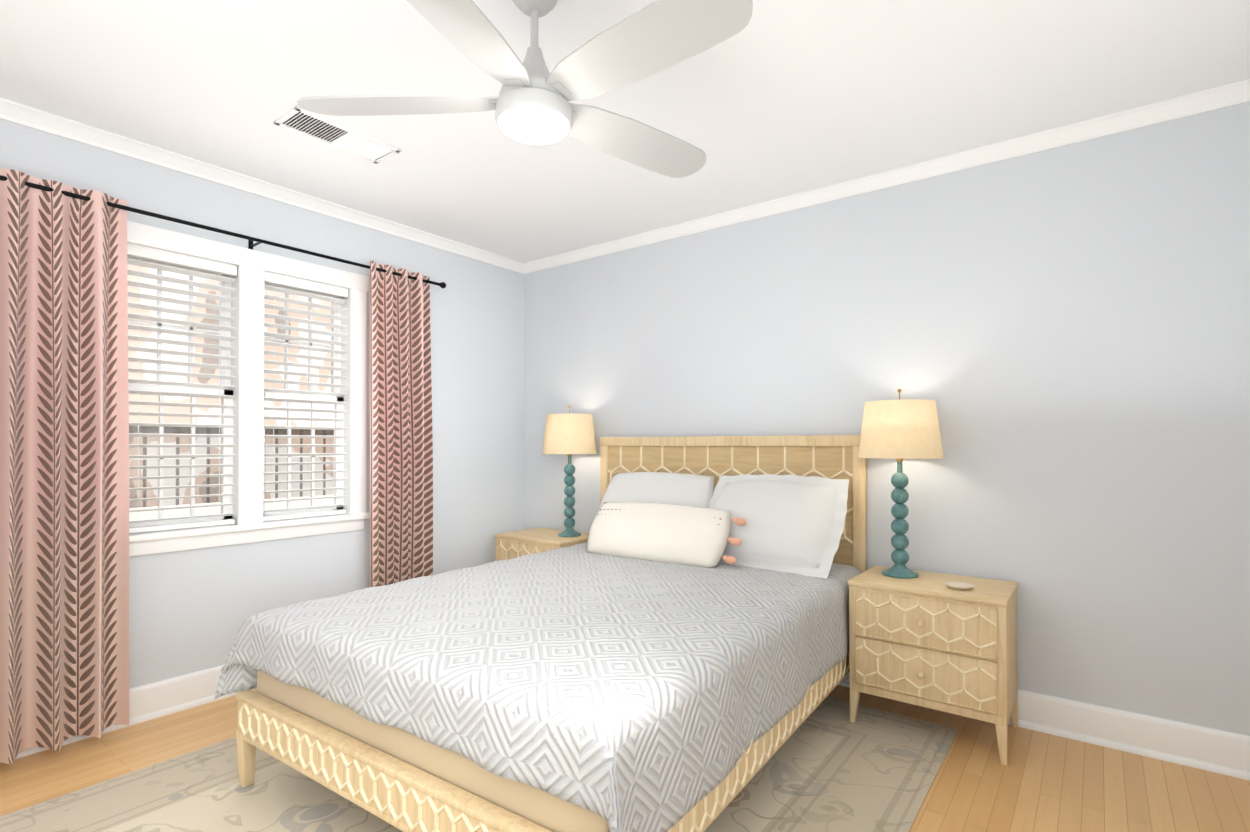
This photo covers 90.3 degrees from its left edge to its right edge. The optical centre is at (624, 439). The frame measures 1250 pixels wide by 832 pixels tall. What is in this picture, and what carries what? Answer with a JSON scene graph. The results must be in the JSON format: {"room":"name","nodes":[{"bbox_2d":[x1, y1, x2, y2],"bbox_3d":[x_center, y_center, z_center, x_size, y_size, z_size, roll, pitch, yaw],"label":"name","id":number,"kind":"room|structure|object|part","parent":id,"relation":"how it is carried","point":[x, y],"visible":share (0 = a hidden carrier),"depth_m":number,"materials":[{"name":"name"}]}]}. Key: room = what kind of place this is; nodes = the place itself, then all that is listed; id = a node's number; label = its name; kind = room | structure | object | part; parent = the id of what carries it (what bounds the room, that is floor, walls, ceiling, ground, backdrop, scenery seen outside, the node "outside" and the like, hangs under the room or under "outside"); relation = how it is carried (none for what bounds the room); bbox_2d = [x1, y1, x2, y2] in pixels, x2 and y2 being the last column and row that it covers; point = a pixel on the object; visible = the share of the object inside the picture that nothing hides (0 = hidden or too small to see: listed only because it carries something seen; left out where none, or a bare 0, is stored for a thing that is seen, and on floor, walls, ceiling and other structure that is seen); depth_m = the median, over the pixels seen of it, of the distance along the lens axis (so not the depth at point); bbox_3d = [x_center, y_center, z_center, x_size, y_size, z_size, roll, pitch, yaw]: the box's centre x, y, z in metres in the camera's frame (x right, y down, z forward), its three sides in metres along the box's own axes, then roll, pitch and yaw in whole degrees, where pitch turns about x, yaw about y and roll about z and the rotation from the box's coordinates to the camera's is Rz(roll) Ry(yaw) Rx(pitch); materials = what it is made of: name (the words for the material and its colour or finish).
{"room":"bedroom","nodes":[
{"label":"bedroom","id":0,"kind":"room"},
{"bbox_2d":[0,119,523,688],"bbox_3d":[-1.899,-0.028,2.969,0.140,2.440,3.720,0,-1,37],"label":"wall","id":1,"kind":"structure","parent":0,"point":[192,609],"depth_m":3.25,"materials":[{"name":"paint"}]},
{"bbox_2d":[0,665,256,762],"bbox_3d":[-1.831,1.119,2.908,0.030,0.145,3.600,0,-1,37],"label":"baseboard","id":2,"kind":"structure","parent":1,"relation":"attached to","point":[154,700],"depth_m":2.70,"materials":[{"name":"white wood"}]},
{"bbox_2d":[0,175,445,288],"bbox_3d":[-1.826,-0.937,2.832,0.149,0.054,2.334,0,-1,37],"label":"curtain rod","id":3,"kind":"object","parent":1,"relation":"attached to","point":[251,245],"visible":0.9,"depth_m":2.77,"materials":[{"name":"black metal"}]},
{"bbox_2d":[0,169,128,764],"bbox_3d":[-2.214,0.086,2.210,0.131,2.110,0.732,0,-1,37],"label":"curtain","id":4,"kind":"object","parent":3,"relation":"hanging from","point":[64,533],"visible":1,"depth_m":2.33,"materials":[{"name":"pink fabric"}]},
{"bbox_2d":[370,261,432,586],"bbox_3d":[-1.250,0.096,3.481,0.124,2.110,0.392,0,-1,37],"label":"curtain","id":5,"kind":"object","parent":3,"relation":"hanging from","point":[401,492],"visible":0.75,"depth_m":3.48,"materials":[{"name":"pink fabric"}]},
{"bbox_2d":[127,221,369,556],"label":"window","id":6,"kind":"structure","parent":1,"relation":"in","point":[249,525],"depth_m":2.98,"materials":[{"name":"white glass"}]},
{"bbox_3d":[-1.859,-0.218,3.028,0.001,1.180,0.936,0,-1,37],"label":"glass","id":7,"kind":"part","parent":6,"relation":"part of","materials":[{"name":"clear glass"}]},
{"bbox_3d":[-1.869,-0.212,3.036,0.063,1.228,0.996,0,-1,37],"label":"window sashes","id":8,"kind":"part","parent":6,"relation":"part of","materials":[{"name":"white wood"}]},
{"bbox_2d":[127,243,347,532],"bbox_3d":[-1.821,-0.214,2.999,0.045,1.224,0.984,0,-1,37],"label":"window blinds","id":9,"kind":"object","parent":6,"relation":"attached to","point":[168,257],"visible":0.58,"depth_m":2.89,"materials":[{"name":"white plastic"}]},
{"bbox_2d":[0,97,523,273],"bbox_3d":[-1.825,-1.218,2.921,0.046,0.062,3.600,0,-1,37],"label":"crown molding","id":10,"kind":"structure","parent":1,"relation":"attached to","point":[14,112],"depth_m":2.87,"materials":[{"name":"white wood"}]},
{"bbox_2d":[0,685,1249,831],"bbox_3d":[-0.251,1.232,1.706,4.280,0.100,4.000,0,-1,37],"label":"floor","id":11,"kind":"structure","parent":0,"point":[1042,782],"depth_m":2.18,"materials":[{"name":"brown wood"}]},
{"bbox_2d":[0,697,957,831],"bbox_3d":[-0.477,1.181,2.004,2.280,0.007,3.080,0,-1,37],"label":"rug","id":12,"kind":"object","parent":11,"relation":"on","point":[828,766],"visible":0.4,"depth_m":2.07,"materials":[{"name":"beige fabric"}]},
{"bbox_2d":[215,435,866,831],"bbox_3d":[-0.098,0.581,2.525,1.708,1.214,2.143,0,-1,35],"label":"bed","id":13,"kind":"object","parent":11,"relation":"on","point":[663,647],"visible":0.94,"depth_m":1.90,"materials":[{"name":"grey fabric"}]},
{"bbox_2d":[599,472,713,508],"bbox_3d":[0.142,0.378,3.347,0.680,0.402,0.278,0,-1,35],"label":"pillow","id":14,"kind":"object","parent":13,"relation":"on","point":[692,490],"depth_m":3.30,"materials":[{"name":"fabric"}]},
{"bbox_2d":[709,474,848,578],"bbox_3d":[0.679,0.386,2.945,0.710,0.435,0.332,0,-1,35],"label":"pillow","id":15,"kind":"object","parent":13,"relation":"on","point":[784,524],"depth_m":2.83,"materials":[{"name":"fabric"}]},
{"bbox_2d":[494,528,588,560],"bbox_3d":[-0.490,0.899,3.917,0.573,0.600,0.434,0,-1,37],"label":"nightstand","id":16,"kind":"object","parent":11,"relation":"on","point":[513,544],"visible":0.23,"depth_m":3.82,"materials":[{"name":"brown wood"}]},
{"bbox_2d":[542,406,596,536],"bbox_3d":[-0.346,0.192,3.884,0.340,0.812,0.340,0,-1,37],"label":"lamp","id":17,"kind":"object","parent":16,"relation":"on","point":[569,434],"visible":1,"depth_m":3.77,"materials":[{"name":"teal metal"}]},
{"bbox_2d":[848,566,1018,765],"bbox_3d":[1.273,0.889,2.576,0.573,0.600,0.434,0,-1,37],"label":"nightstand","id":18,"kind":"object","parent":11,"relation":"on","point":[931,640],"visible":1,"depth_m":2.42,"materials":[{"name":"brown wood"}]},
{"bbox_2d":[858,389,942,578],"bbox_3d":[1.198,0.183,2.709,0.340,0.812,0.340,0,-1,37],"label":"lamp","id":19,"kind":"object","parent":18,"relation":"on","point":[899,430],"visible":1,"depth_m":2.60,"materials":[{"name":"teal metal"}]},
{"bbox_2d":[945,582,973,589],"bbox_3d":[1.321,0.580,2.456,0.100,0.014,0.100,0,-1,37],"label":"dish","id":20,"kind":"object","parent":18,"relation":"on","point":[959,586],"visible":1,"depth_m":2.46,"materials":[{"name":"beige ceramic"}]},
{"bbox_2d":[0,0,1249,262],"bbox_3d":[-0.251,-1.308,1.725,4.280,0.100,4.000,0,-1,37],"label":"ceiling","id":21,"kind":"structure","parent":0,"point":[776,98],"depth_m":2.21,"materials":[{"name":"white paint"}]},
{"bbox_2d":[274,106,400,163],"bbox_3d":[-1.175,-1.246,2.566,0.190,0.010,0.440,0,-1,37],"label":"ceiling vent","id":22,"kind":"object","parent":21,"relation":"in","point":[296,119],"visible":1,"depth_m":2.54,"materials":[{"name":"grey metal"}]},
{"bbox_2d":[297,0,752,177],"bbox_3d":[-0.206,-1.054,1.695,1.214,0.405,1.279,0,-1,37],"label":"fan","id":23,"kind":"object","parent":21,"relation":"hanging from","point":[530,104],"visible":1,"depth_m":1.62,"materials":[{"name":"white plastic"}]},
{"bbox_2d":[524,102,1249,735],"bbox_3d":[0.917,-0.026,3.251,4.280,2.440,0.140,0,-1,37],"label":"wall","id":24,"kind":"structure","parent":0,"point":[1060,336],"depth_m":2.59,"materials":[{"name":"paint"}]},
{"bbox_2d":[524,79,1249,273],"bbox_3d":[0.861,-1.216,3.186,4.000,0.062,0.046,0,-1,37],"label":"crown molding","id":25,"kind":"structure","parent":24,"relation":"attached to","point":[1224,96],"depth_m":2.75,"materials":[{"name":"white wood"}]},
{"bbox_2d":[838,672,1249,780],"bbox_3d":[0.866,1.121,3.175,4.000,0.145,0.030,0,-1,37],"label":"baseboard","id":26,"kind":"structure","parent":24,"relation":"attached to","point":[1206,748],"depth_m":2.35,"materials":[{"name":"white wood"}]},
{"label":"outside","id":27,"kind":"structure","parent":0,"visible":0},
{"bbox_2d":[127,264,333,520],"bbox_3d":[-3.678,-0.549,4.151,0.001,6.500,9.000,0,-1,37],"label":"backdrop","id":28,"kind":"structure","parent":27,"point":[209,470],"depth_m":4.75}
]}

